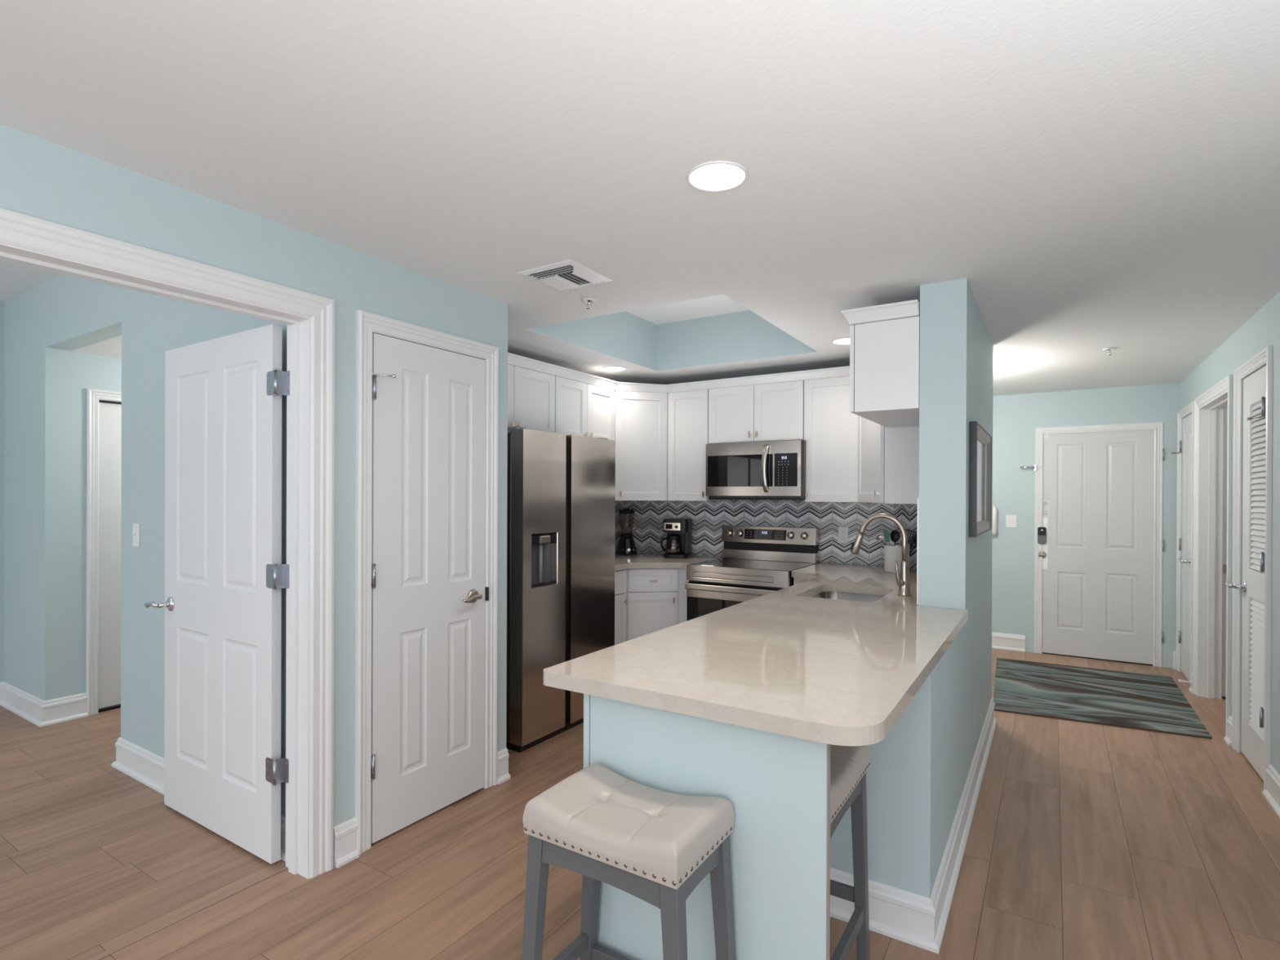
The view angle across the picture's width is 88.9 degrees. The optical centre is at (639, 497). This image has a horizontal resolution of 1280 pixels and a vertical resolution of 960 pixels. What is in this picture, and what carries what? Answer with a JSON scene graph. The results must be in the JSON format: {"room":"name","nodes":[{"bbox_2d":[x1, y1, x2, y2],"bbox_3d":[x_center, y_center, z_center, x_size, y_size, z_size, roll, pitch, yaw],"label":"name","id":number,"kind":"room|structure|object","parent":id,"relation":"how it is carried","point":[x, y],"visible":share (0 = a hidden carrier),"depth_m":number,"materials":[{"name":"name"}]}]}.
{"room":"apartment kitchen","nodes":[
{"label":"apartment kitchen","id":0,"kind":"room"},
{"bbox_2d":[0,301,4,681],"bbox_3d":[-5.539,0.015,2.449,0.120,2.715,4.610,0,0,32],"label":"wall","id":1,"kind":"structure","parent":0,"point":[2,303],"depth_m":4.36,"materials":[{"name":"blue paint"}]},
{"bbox_2d":[0,259,62,302],"bbox_3d":[-4.087,-1.345,1.601,3.770,0.080,4.730,0,0,32],"label":"ceiling","id":2,"kind":"structure","parent":0,"point":[15,279],"depth_m":3.88,"materials":[{"name":"white paint"}]},
{"bbox_2d":[70,351,121,695],"bbox_3d":[-2.523,0.220,4.634,1.340,2.320,2.070,0,0,32],"label":"wall","id":3,"kind":"structure","parent":0,"point":[88,371],"depth_m":4.09,"materials":[{"name":"blue paint"}]},
{"bbox_2d":[85,388,121,715],"bbox_3d":[-3.249,0.344,4.497,0.021,2.066,0.902,0,0,32],"label":"trim","id":4,"kind":"structure","parent":3,"relation":"attached to","point":[93,396],"depth_m":4.14,"materials":[{"name":"white paint"}]},
{"bbox_2d":[98,402,121,708],"bbox_3d":[-3.292,0.370,4.524,0.030,1.975,0.770,0,0,32],"label":"door","id":5,"kind":"structure","parent":3,"relation":"in","point":[109,414],"depth_m":4.24,"materials":[{"name":"white paint"}]},
{"bbox_2d":[98,400,121,712],"bbox_3d":[-3.277,0.376,4.515,0.035,2.003,0.774,0,0,32],"label":"trim","id":6,"kind":"structure","parent":3,"relation":"attached to","point":[117,706],"depth_m":4.24,"materials":[{"name":"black wood"}]},
{"bbox_2d":[71,335,121,358],"bbox_3d":[-2.577,-0.945,4.669,1.240,0.070,2.070,0,0,32],"label":"ceiling","id":7,"kind":"structure","parent":0,"point":[112,347],"depth_m":3.99,"materials":[{"name":"white paint"}]},
{"bbox_2d":[4,274,287,816],"bbox_3d":[-2.795,0.024,3.511,3.620,2.715,0.120,0,0,32],"label":"wall","id":8,"kind":"structure","parent":0,"point":[62,314],"depth_m":3.71,"materials":[{"name":"blue paint"}]},
{"bbox_2d":[133,523,140,546],"bbox_3d":[-2.521,0.186,3.256,0.072,0.116,0.016,0,0,32],"label":"light switch","id":9,"kind":"object","parent":8,"relation":"attached to","point":[135,526],"visible":1,"depth_m":3.25,"materials":[{"name":"white plastic"}]},
{"bbox_2d":[88,866,287,959],"bbox_3d":[-1.820,1.387,1.679,0.024,0.004,1.830,0,0,32],"label":"trim","id":10,"kind":"structure","parent":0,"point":[134,940],"depth_m":2.16,"materials":[{"name":"beige wood"}]},
{"bbox_2d":[0,124,507,826],"bbox_3d":[-2.507,0.022,0.455,0.138,2.735,6.685,0,0,32],"label":"wall","id":11,"kind":"structure","parent":0,"point":[40,178],"depth_m":2.46,"materials":[{"name":"blue paint"}]},
{"bbox_2d":[0,680,285,861],"bbox_3d":[-4.149,1.304,2.930,6.370,0.146,2.776,0,0,-20],"label":"baseboard","id":12,"kind":"structure","parent":11,"relation":"attached to","point":[144,766],"depth_m":3.95,"materials":[{"name":"white paint"}]},
{"bbox_2d":[0,243,311,879],"bbox_3d":[-1.757,0.367,1.643,0.148,2.045,1.835,0,0,32],"label":"trim","id":13,"kind":"structure","parent":11,"relation":"attached to","point":[299,327],"depth_m":2.40,"materials":[{"name":"white paint"}]},
{"bbox_2d":[0,208,334,878],"bbox_3d":[-1.689,0.324,1.600,0.021,2.130,2.007,0,0,32],"label":"trim","id":14,"kind":"structure","parent":11,"relation":"attached to","point":[17,229],"depth_m":2.38,"materials":[{"name":"white paint"}]},
{"bbox_2d":[144,324,289,863],"bbox_3d":[-1.757,0.360,2.669,1.002,2.030,0.104,0,0,32],"label":"door","id":15,"kind":"structure","parent":11,"relation":"in","point":[225,575],"depth_m":2.64,"materials":[{"name":"white paint"}]},
{"bbox_2d":[333,747,511,868],"bbox_3d":[-2.441,1.316,0.412,0.030,0.146,6.685,0,0,32],"label":"baseboard","id":16,"kind":"structure","parent":11,"relation":"attached to","point":[345,833],"depth_m":2.50,"materials":[{"name":"white paint"}]},
{"bbox_2d":[355,309,498,855],"bbox_3d":[-0.896,0.330,2.851,0.021,2.120,0.754,0,0,32],"label":"trim","id":17,"kind":"structure","parent":11,"relation":"attached to","point":[367,323],"depth_m":2.58,"materials":[{"name":"white paint"}]},
{"bbox_2d":[370,333,488,843],"bbox_3d":[-0.890,0.361,2.839,0.102,2.034,0.644,0,0,32],"label":"door","id":18,"kind":"structure","parent":11,"relation":"in","point":[428,566],"depth_m":2.82,"materials":[{"name":"white paint"}]},
{"bbox_2d":[0,0,1279,395],"bbox_3d":[1.005,-0.992,1.672,6.900,0.080,12.500,0,0,32],"label":"ceiling","id":19,"kind":"structure","parent":0,"point":[1098,175],"depth_m":1.77,"materials":[{"name":"white paint"}]},
{"bbox_2d":[517,259,613,291],"bbox_3d":[-0.320,-0.952,2.822,0.290,0.014,0.295,0,0,32],"label":"ceiling vent","id":20,"kind":"object","parent":19,"relation":"in","point":[566,275],"visible":1,"depth_m":2.80,"materials":[{"name":"white metal"}]},
{"bbox_2d":[581,297,596,309],"bbox_3d":[-0.246,-0.939,3.163,0.074,0.042,0.074,0,0,32],"label":"sprinkler","id":21,"kind":"object","parent":19,"relation":"attached to","point":[588,300],"visible":1,"depth_m":3.16,"materials":[{"name":"white paint"}]},
{"bbox_2d":[602,365,626,371],"bbox_3d":[-0.190,-0.960,4.850,0.184,0.006,0.184,0,0,32],"label":"recessed light","id":22,"kind":"object","parent":19,"relation":"in","point":[611,368],"visible":1,"depth_m":4.84,"materials":[{"name":"white paint"}]},
{"bbox_2d":[685,160,748,191],"bbox_3d":[0.229,-0.952,1.936,0.184,0.006,0.184,0,0,32],"label":"recessed light","id":23,"kind":"object","parent":19,"relation":"in","point":[719,175],"visible":1,"depth_m":1.93,"materials":[{"name":"white paint"}]},
{"bbox_2d":[831,337,849,344],"bbox_3d":[1.259,-0.952,3.961,0.184,0.006,0.184,0,0,32],"label":"recessed light","id":24,"kind":"object","parent":19,"relation":"in","point":[844,340],"visible":0.51,"depth_m":3.96,"materials":[{"name":"white paint"}]},
{"bbox_2d":[1102,347,1116,355],"bbox_3d":[2.985,-0.928,4.147,0.074,0.042,0.074,0,0,32],"label":"sprinkler","id":25,"kind":"object","parent":19,"relation":"attached to","point":[1108,349],"visible":1,"depth_m":4.14,"materials":[{"name":"white paint"}]},
{"bbox_2d":[0,648,1279,959],"bbox_3d":[-0.118,1.454,2.442,10.000,0.120,13.200,0,0,32],"label":"floor","id":26,"kind":"structure","parent":0,"point":[1086,841],"depth_m":2.47,"materials":[{"name":"brown wood"}]},
{"bbox_2d":[506,426,615,752],"bbox_3d":[-0.729,0.498,4.106,0.789,1.780,0.877,0,0,32],"label":"refrigerator","id":27,"kind":"object","parent":26,"relation":"on","point":[561,487],"visible":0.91,"depth_m":3.76,"materials":[{"name":"silver metal"}]},
{"bbox_2d":[614,568,626,644],"bbox_3d":[-0.445,0.952,4.733,0.621,0.872,0.450,0,0,32],"label":"base cabinet","id":28,"kind":"object","parent":26,"relation":"on","point":[620,600],"visible":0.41,"depth_m":4.69,"materials":[{"name":"white paint"}]},
{"bbox_2d":[521,763,736,959],"bbox_3d":[-0.027,1.049,1.533,0.466,0.695,0.280,0,0,32],"label":"bar stool","id":29,"kind":"object","parent":26,"relation":"on","point":[655,846],"visible":1,"depth_m":1.49,"materials":[{"name":"beige leather"}]},
{"bbox_2d":[522,763,734,889],"bbox_3d":[-0.025,0.743,1.532,0.413,0.083,0.279,0,0,32],"label":"seat cushion","id":30,"kind":"object","parent":29,"relation":"on","point":[598,815],"depth_m":1.46,"materials":[{"name":"beige leather"}]},
{"bbox_2d":[626,568,688,641],"bbox_3d":[0.051,0.953,5.160,1.003,0.872,0.807,0,0,32],"label":"base cabinet","id":31,"kind":"object","parent":26,"relation":"on","point":[656,597],"visible":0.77,"depth_m":4.79,"materials":[{"name":"white paint"}]},
{"bbox_2d":[614,551,722,571],"bbox_3d":[-0.065,0.494,4.967,0.999,0.041,1.259,0,0,32],"label":"countertop","id":32,"kind":"structure","parent":31,"relation":"on","point":[641,560],"depth_m":4.89,"materials":[{"name":"beige stone"}]},
{"bbox_2d":[615,508,637,555],"bbox_3d":[-0.106,0.280,5.462,0.202,0.384,0.190,0,0,32],"label":"blender","id":33,"kind":"object","parent":32,"relation":"on","point":[626,545],"visible":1,"depth_m":5.41,"materials":[{"name":"black plastic"}]},
{"bbox_2d":[619,533,633,537],"bbox_3d":[-0.094,0.230,5.457,0.176,0.204,0.132,0,0,32],"label":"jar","id":34,"kind":"object","parent":33,"relation":"on","point":[622,535],"depth_m":5.42,"materials":[{"name":"plastic"}]},
{"bbox_2d":[660,518,692,558],"bbox_3d":[0.295,0.321,5.225,0.218,0.306,0.236,0,0,16],"label":"coffee maker","id":35,"kind":"object","parent":32,"relation":"on","point":[679,531],"visible":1,"depth_m":5.16,"materials":[{"name":"black plastic"}]},
{"bbox_2d":[583,693,831,959],"bbox_3d":[0.139,0.961,1.627,0.668,0.873,0.051,0,0,32],"label":"panel","id":36,"kind":"object","parent":26,"relation":"on","point":[777,786],"visible":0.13,"depth_m":1.53,"materials":[{"name":"blue paint"}]},
{"bbox_2d":[684,525,819,621],"bbox_3d":[0.811,0.807,4.708,0.750,1.172,0.717,0,0,32],"label":"range","id":37,"kind":"object","parent":26,"relation":"on","point":[713,585],"visible":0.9,"depth_m":4.63,"materials":[{"name":"silver metal"}]},
{"bbox_2d":[688,558,815,573],"bbox_3d":[0.811,0.484,4.706,0.750,0.016,0.570,0,0,32],"label":"cooktop","id":38,"kind":"object","parent":37,"relation":"in","point":[720,565],"depth_m":4.61,"materials":[{"name":"grey"}]},
{"bbox_2d":[793,577,806,585],"bbox_3d":[1.510,0.961,4.223,0.931,0.872,0.824,0,0,32],"label":"base cabinet","id":39,"kind":"object","parent":26,"relation":"on","point":[796,580],"visible":0.02,"depth_m":4.30,"materials":[{"name":"white paint"}]},
{"bbox_2d":[542,562,968,746],"bbox_3d":[0.909,0.502,3.081,1.141,0.041,3.403,0,0,32],"label":"countertop","id":40,"kind":"structure","parent":39,"relation":"on","point":[786,661],"depth_m":1.93,"materials":[{"name":"beige stone"}]},
{"bbox_2d":[810,591,884,601],"bbox_3d":[1.061,0.615,3.341,0.386,0.183,0.558,0,0,32],"label":"sink","id":41,"kind":"object","parent":40,"relation":"in","point":[828,594],"visible":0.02,"depth_m":3.60,"materials":[{"name":"silver metal"}]},
{"bbox_2d":[850,513,911,595],"bbox_3d":[1.208,0.280,3.303,0.311,0.405,0.089,0,0,41],"label":"faucet","id":42,"kind":"object","parent":40,"relation":"on","point":[903,580],"visible":1,"depth_m":3.23,"materials":[{"name":"silver metal"}]},
{"bbox_2d":[884,544,910,573],"bbox_3d":[1.668,0.395,4.234,0.162,0.174,0.162,0,0,32],"label":"utensil crock","id":43,"kind":"object","parent":40,"relation":"on","point":[892,553],"visible":0.66,"depth_m":4.18,"materials":[{"name":"white ceramic"}]},
{"bbox_2d":[875,533,884,545],"bbox_3d":[1.616,0.353,4.251,0.028,0.236,0.164,0,0,-44],"label":"ladle","id":44,"kind":"object","parent":43,"relation":"in","point":[878,537],"visible":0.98,"depth_m":4.29,"materials":[{"name":"silver metal"}]},
{"bbox_2d":[875,533,884,541],"bbox_3d":[1.579,0.259,4.291,0.059,0.048,0.021,0,0,32],"label":"bowl","id":45,"kind":"object","parent":44,"relation":"on","point":[878,537],"depth_m":4.29,"materials":[{"name":"silver metal"}]},
{"bbox_2d":[884,528,889,545],"bbox_3d":[1.632,0.337,4.279,0.025,0.264,0.070,0,0,-36],"label":"spatula","id":46,"kind":"object","parent":43,"relation":"in","point":[886,537],"visible":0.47,"depth_m":4.29,"materials":[{"name":"green plastic"}]},
{"bbox_2d":[890,529,900,543],"bbox_3d":[1.660,0.339,4.243,0.060,0.260,0.018,0,0,19],"label":"spoon","id":47,"kind":"object","parent":43,"relation":"in","point":[895,535],"visible":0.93,"depth_m":4.24,"materials":[{"name":"black plastic"}]},
{"bbox_2d":[906,528,916,543],"bbox_3d":[1.735,0.335,4.240,0.125,0.271,0.016,0,0,14],"label":"slotted turner","id":48,"kind":"object","parent":43,"relation":"in","point":[909,540],"visible":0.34,"depth_m":4.23,"materials":[{"name":"black plastic"}]},
{"bbox_2d":[909,533,916,555],"bbox_3d":[1.743,0.345,4.181,0.157,0.253,0.016,0,0,21],"label":"server","id":49,"kind":"object","parent":43,"relation":"in","point":[914,539],"visible":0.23,"depth_m":4.17,"materials":[{"name":"black plastic"}]},
{"bbox_2d":[912,533,916,545],"bbox_3d":[1.782,0.262,4.166,0.074,0.087,0.015,0,0,21],"label":"bowl","id":50,"kind":"object","parent":49,"relation":"on","point":[914,540],"depth_m":4.17,"materials":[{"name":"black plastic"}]},
{"bbox_2d":[830,744,870,959],"bbox_3d":[0.445,1.050,1.807,0.280,0.695,0.466,0,0,32],"label":"bar stool","id":51,"kind":"object","parent":26,"relation":"on","point":[850,765],"visible":0.26,"depth_m":1.87,"materials":[{"name":"grey paint"}]},
{"bbox_2d":[830,744,870,823],"bbox_3d":[0.446,0.744,1.807,0.279,0.083,0.413,0,0,32],"label":"seat cushion","id":52,"kind":"object","parent":51,"relation":"on","point":[849,764],"depth_m":1.77,"materials":[{"name":"beige leather"}]},
{"bbox_2d":[993,657,1212,738],"bbox_3d":[3.202,1.396,4.711,1.196,0.010,1.643,0,0,32],"label":"rug","id":53,"kind":"object","parent":26,"relation":"on","point":[1127,700],"visible":1,"depth_m":4.54,"materials":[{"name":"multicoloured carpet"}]},
{"bbox_2d":[527,295,816,370],"bbox_3d":[0.260,-1.134,4.003,1.355,0.346,1.570,0,0,32],"label":"wall","id":54,"kind":"structure","parent":0,"point":[743,335],"depth_m":4.60,"materials":[{"name":"blue paint"}]},
{"bbox_2d":[626,293,749,324],"bbox_3d":[0.261,-1.333,4.002,1.355,0.050,1.570,0,0,32],"label":"ceiling","id":55,"kind":"structure","parent":0,"point":[718,304],"depth_m":4.54,"materials":[{"name":"white paint"}]},
{"bbox_2d":[639,365,884,566],"bbox_3d":[0.803,0.201,5.262,2.406,2.382,0.150,0,0,32],"label":"wall","id":56,"kind":"structure","parent":0,"point":[846,366],"depth_m":4.99,"materials":[{"name":"blue paint"}]},
{"bbox_2d":[614,390,668,500],"bbox_3d":[-0.054,-0.403,5.318,0.643,0.847,0.649,0,0,32],"label":"upper cabinet","id":57,"kind":"object","parent":56,"relation":"attached to","point":[641,418],"visible":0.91,"depth_m":5.09,"materials":[{"name":"white paint"}]},
{"bbox_2d":[507,299,919,393],"bbox_3d":[0.485,-0.854,3.919,2.358,0.060,1.820,0,0,32],"label":"crown molding","id":58,"kind":"structure","parent":57,"relation":"on","point":[908,308],"depth_m":4.51,"materials":[{"name":"white paint"}]},
{"bbox_2d":[667,389,725,501],"bbox_3d":[0.448,-0.401,5.174,0.352,0.848,0.355,0,0,32],"label":"upper cabinet","id":59,"kind":"object","parent":56,"relation":"attached to","point":[688,411],"visible":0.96,"depth_m":5.05,"materials":[{"name":"white paint"}]},
{"bbox_2d":[708,380,804,444],"bbox_3d":[0.911,-0.615,4.881,0.736,0.416,0.355,0,0,32],"label":"upper cabinet","id":60,"kind":"object","parent":56,"relation":"attached to","point":[774,411],"visible":0.93,"depth_m":4.74,"materials":[{"name":"white paint"}]},
{"bbox_2d":[705,440,805,499],"bbox_3d":[0.903,-0.194,4.837,0.740,0.414,0.436,0,0,32],"label":"microwave","id":61,"kind":"object","parent":60,"relation":"attached to","point":[771,469],"visible":0.99,"depth_m":4.66,"materials":[{"name":"grey metal"}]},
{"bbox_2d":[614,497,919,604],"bbox_3d":[0.551,0.234,4.356,2.708,0.483,1.649,0,0,32],"label":"backsplash","id":62,"kind":"structure","parent":56,"relation":"attached to","point":[708,517],"depth_m":5.02,"materials":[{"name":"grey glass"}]},
{"bbox_2d":[838,527,848,543],"bbox_3d":[1.475,0.271,4.732,0.072,0.116,0.009,0,0,32],"label":"outlet","id":63,"kind":"object","parent":62,"relation":"attached to","point":[842,531],"visible":1,"depth_m":4.73,"materials":[{"name":"white plastic"}]},
{"bbox_2d":[840,536,845,540],"bbox_3d":[1.473,0.292,4.729,0.034,0.030,0.003,0,0,32],"label":"socket","id":64,"kind":"object","parent":63,"relation":"attached to","point":[842,538],"depth_m":4.73,"materials":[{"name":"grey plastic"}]},
{"bbox_2d":[840,529,845,534],"bbox_3d":[1.473,0.248,4.729,0.034,0.030,0.003,0,0,32],"label":"socket","id":65,"kind":"object","parent":63,"relation":"attached to","point":[842,531],"depth_m":4.73,"materials":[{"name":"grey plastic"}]},
{"bbox_2d":[804,376,857,502],"bbox_3d":[1.384,-0.396,4.581,0.380,0.848,0.355,0,0,32],"label":"upper cabinet","id":66,"kind":"object","parent":56,"relation":"attached to","point":[830,428],"visible":0.9,"depth_m":4.46,"materials":[{"name":"white paint"}]},
{"bbox_2d":[830,278,993,897],"bbox_3d":[1.307,0.207,3.410,0.800,2.382,2.740,0,0,32],"label":"wall","id":67,"kind":"structure","parent":0,"point":[956,372],"depth_m":2.84,"materials":[{"name":"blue paint"}]},
{"bbox_2d":[849,315,919,427],"bbox_3d":[1.327,-0.611,3.358,0.332,0.412,0.802,0,0,32],"label":"upper cabinet","id":68,"kind":"object","parent":67,"relation":"attached to","point":[885,355],"visible":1,"depth_m":3.02,"materials":[{"name":"white paint"}]},
{"bbox_2d":[857,415,919,503],"bbox_3d":[1.657,-0.392,4.122,0.592,0.851,0.838,0,0,32],"label":"upper cabinet","id":69,"kind":"object","parent":67,"relation":"attached to","point":[888,458],"visible":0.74,"depth_m":3.77,"materials":[{"name":"white paint"}]},
{"bbox_2d":[830,698,996,954],"bbox_3d":[1.312,1.324,3.400,0.830,0.146,2.790,0,0,32],"label":"baseboard","id":70,"kind":"structure","parent":67,"relation":"attached to","point":[919,921],"depth_m":2.15,"materials":[{"name":"white paint"}]},
{"bbox_2d":[968,421,991,537],"bbox_3d":[1.710,-0.082,3.267,0.032,0.520,0.820,0,0,32],"label":"framed picture","id":71,"kind":"object","parent":67,"relation":"attached to","point":[980,440],"visible":1,"depth_m":3.22,"materials":[{"name":"black"}]},
{"bbox_2d":[977,439,986,522],"bbox_3d":[1.701,-0.082,3.273,0.006,0.410,0.710,0,0,32],"label":"print","id":72,"kind":"object","parent":71,"relation":"attached to","point":[981,443],"depth_m":3.36},
{"bbox_2d":[991,382,1179,667],"bbox_3d":[3.239,0.208,6.237,3.200,2.382,0.200,0,0,32],"label":"wall","id":73,"kind":"structure","parent":0,"point":[1015,417],"depth_m":5.92,"materials":[{"name":"blue paint"}]},
{"bbox_2d":[992,505,997,535],"bbox_3d":[3.255,0.208,6.056,0.110,0.284,0.086,0,0,32],"label":"wall phone","id":74,"kind":"object","parent":73,"relation":"attached to","point":[994,508],"visible":0.57,"depth_m":6.01,"materials":[{"name":"white plastic"}]},
{"bbox_2d":[1005,515,1017,527],"bbox_3d":[3.414,0.215,5.998,0.088,0.116,0.016,0,0,32],"label":"light switch","id":75,"kind":"object","parent":73,"relation":"attached to","point":[1011,520],"visible":1,"depth_m":6.00,"materials":[{"name":"white plastic"}]},
{"bbox_2d":[991,631,1175,668],"bbox_3d":[3.171,1.326,6.144,2.954,0.146,0.030,0,0,32],"label":"baseboard","id":76,"kind":"structure","parent":73,"relation":"attached to","point":[1015,642],"depth_m":6.00,"materials":[{"name":"white paint"}]},
{"bbox_2d":[1019,430,1164,664],"bbox_3d":[3.908,0.383,5.683,1.037,2.017,0.100,0,0,32],"label":"door","id":77,"kind":"structure","parent":73,"relation":"in","point":[1095,535],"depth_m":5.65,"materials":[{"name":"white paint"}]},
{"bbox_2d":[1042,652,1152,666],"bbox_3d":[3.968,1.398,5.686,0.904,0.010,0.050,0,0,32],"label":"trim","id":78,"kind":"structure","parent":73,"relation":"attached to","point":[1042,652],"depth_m":5.65,"materials":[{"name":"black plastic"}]},
{"bbox_2d":[1034,422,1163,666],"bbox_3d":[3.953,0.386,5.654,0.912,2.034,0.021,0,0,32],"label":"trim","id":79,"kind":"structure","parent":73,"relation":"attached to","point":[1157,427],"depth_m":5.50,"materials":[{"name":"white paint"}]},
{"bbox_2d":[1179,291,1279,775],"bbox_3d":[3.222,0.214,3.346,0.116,2.382,4.702,0,0,32],"label":"wall","id":80,"kind":"structure","parent":0,"point":[1262,330],"depth_m":3.17,"materials":[{"name":"blue paint"}]},
{"bbox_2d":[1171,413,1191,682],"bbox_3d":[4.233,0.378,5.078,0.100,2.027,0.611,0,0,32],"label":"door","id":81,"kind":"structure","parent":80,"relation":"in","point":[1185,445],"depth_m":5.09,"materials":[{"name":"white paint"}]},
{"bbox_2d":[1175,400,1194,687],"bbox_3d":[4.216,0.350,5.045,0.021,2.110,0.677,0,0,32],"label":"trim","id":82,"kind":"structure","parent":80,"relation":"attached to","point":[1189,408],"depth_m":5.27,"materials":[{"name":"white paint"}]},
{"bbox_2d":[1177,679,1192,684],"bbox_3d":[3.966,1.335,4.744,0.080,0.022,0.022,0,0,32],"label":"door stop","id":83,"kind":"object","parent":80,"relation":"attached to","point":[1179,680],"visible":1,"depth_m":4.74,"materials":[{"name":"white plastic"}]},
{"bbox_2d":[1196,390,1227,699],"bbox_3d":[3.762,0.383,4.195,0.130,2.045,0.945,0,0,32],"label":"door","id":84,"kind":"structure","parent":80,"relation":"attached to","point":[1211,415],"depth_m":4.58,"materials":[{"name":"white paint"}]},
{"bbox_2d":[1192,374,1232,736],"bbox_3d":[3.702,0.347,4.234,0.021,2.116,1.089,0,0,32],"label":"trim","id":85,"kind":"structure","parent":80,"relation":"attached to","point":[1226,384],"depth_m":3.79,"materials":[{"name":"white paint"}]},
{"bbox_2d":[1222,408,1227,697],"bbox_3d":[4.428,0.386,4.377,0.808,2.020,0.046,0,0,32],"label":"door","id":86,"kind":"structure","parent":80,"relation":"in","point":[1225,411],"depth_m":4.57,"materials":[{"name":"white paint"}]},
{"bbox_2d":[1173,666,1279,818],"bbox_3d":[3.124,1.331,3.337,0.030,0.146,4.822,0,0,32],"label":"baseboard","id":87,"kind":"structure","parent":80,"relation":"attached to","point":[1272,793],"depth_m":3.02,"materials":[{"name":"white paint"}]},
{"bbox_2d":[1225,365,1266,780],"bbox_3d":[3.158,0.370,3.382,0.105,2.042,0.589,0,0,32],"label":"door","id":88,"kind":"structure","parent":80,"relation":"in","point":[1252,585],"depth_m":3.40,"materials":[{"name":"white paint"}]},
{"bbox_2d":[1231,345,1272,790],"bbox_3d":[3.156,0.342,3.372,0.021,2.126,0.667,0,0,32],"label":"trim","id":89,"kind":"structure","parent":80,"relation":"attached to","point":[1264,357],"depth_m":3.33,"materials":[{"name":"white paint"}]},
{"bbox_3d":[-0.850,0.195,4.790,0.120,2.382,2.416,0,0,32],"label":"wall","id":90,"kind":"structure","parent":0,"visible":0},
{"bbox_2d":[507,364,555,432],"bbox_3d":[-0.921,-0.619,4.184,0.391,0.418,0.763,0,0,32],"label":"upper cabinet","id":91,"kind":"object","parent":90,"relation":"attached to","point":[531,393],"visible":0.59,"depth_m":4.22,"materials":[{"name":"white paint"}]},
{"bbox_2d":[555,376,614,440],"bbox_3d":[-0.525,-0.619,4.809,0.391,0.418,0.708,0,0,32],"label":"upper cabinet","id":92,"kind":"object","parent":90,"relation":"attached to","point":[581,409],"visible":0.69,"depth_m":4.68,"materials":[{"name":"white paint"}]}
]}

